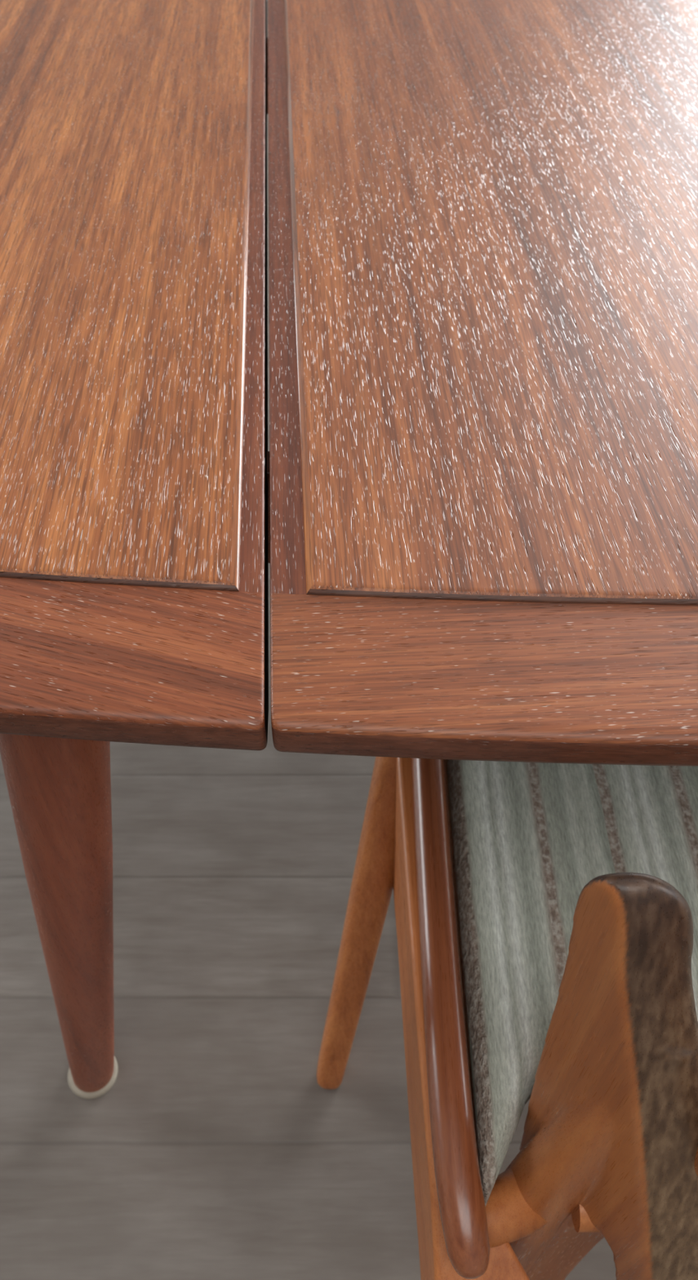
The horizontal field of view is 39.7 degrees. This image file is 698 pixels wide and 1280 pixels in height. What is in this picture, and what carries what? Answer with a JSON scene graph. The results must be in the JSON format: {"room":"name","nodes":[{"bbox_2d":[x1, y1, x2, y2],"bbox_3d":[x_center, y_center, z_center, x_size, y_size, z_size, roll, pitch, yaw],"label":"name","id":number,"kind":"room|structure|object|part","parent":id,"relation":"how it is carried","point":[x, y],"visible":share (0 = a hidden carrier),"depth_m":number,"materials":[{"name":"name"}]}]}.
{"room":"dining room","nodes":[
{"label":"dining room","id":0,"kind":"room"},
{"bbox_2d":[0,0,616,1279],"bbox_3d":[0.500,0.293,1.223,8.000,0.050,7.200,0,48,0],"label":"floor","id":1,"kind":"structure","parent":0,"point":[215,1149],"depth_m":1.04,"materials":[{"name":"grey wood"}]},
{"bbox_2d":[0,0,697,1098],"bbox_3d":[0.429,-0.170,1.104,2.438,0.760,1.240,-2,48,-2],"label":"dining table","id":2,"kind":"object","parent":1,"relation":"on","point":[471,506],"visible":1,"depth_m":0.60,"materials":[{"name":"brown wood"}]},
{"bbox_3d":[-0.212,0.220,0.766,0.167,0.739,0.066,-2,48,-2],"label":"leg","id":3,"kind":"part","parent":2,"relation":"part of","materials":[{"name":"brown wood"}]},
{"bbox_3d":[-0.385,-0.388,0.791,0.606,0.004,1.015,-2,48,-2],"label":"panel","id":4,"kind":"part","parent":2,"relation":"part of","materials":[{"name":"brown wood"}]},
{"bbox_3d":[0.429,-0.423,0.823,0.960,0.004,1.080,-2,48,-2],"label":"panel","id":5,"kind":"part","parent":2,"relation":"part of","materials":[{"name":"brown wood"}]},
{"bbox_2d":[316,756,697,1279],"bbox_3d":[0.335,0.255,0.746,0.739,0.720,0.662,0,48,0],"label":"dining chair","id":6,"kind":"object","parent":1,"relation":"on","point":[546,914],"visible":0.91,"depth_m":0.62,"materials":[{"name":"brown wood"}]},
{"bbox_3d":[0.017,0.268,0.917,0.043,0.448,0.188,19,51,17],"label":"leg","id":7,"kind":"part","parent":6,"relation":"part of","materials":[{"name":"brown wood"}]},
{"bbox_3d":[0.066,0.167,0.722,0.032,0.038,0.522,0,48,0],"label":"seat rail","id":8,"kind":"part","parent":6,"relation":"part of","materials":[{"name":"brown wood"}]},
{"bbox_2d":[444,759,697,1206],"bbox_3d":[0.335,0.148,0.741,0.510,0.051,0.508,0,48,0],"label":"seat cushion","id":9,"kind":"object","parent":6,"relation":"on","point":[523,841],"depth_m":0.68,"materials":[{"name":"fabric"}]},
{"bbox_3d":[0.335,0.351,0.599,0.390,0.028,0.028,0,48,0],"label":"cross rail","id":10,"kind":"part","parent":6,"relation":"part of","materials":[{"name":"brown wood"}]},
{"bbox_3d":[0.177,0.420,0.594,0.076,0.715,0.280,-25,53,-21],"label":"frame","id":11,"kind":"part","parent":6,"relation":"part of","materials":[{"name":"brown wood"}]},
{"bbox_3d":[0.335,0.273,0.451,0.320,0.124,0.108,0,48,0],"label":"backrest","id":12,"kind":"part","parent":6,"relation":"part of","materials":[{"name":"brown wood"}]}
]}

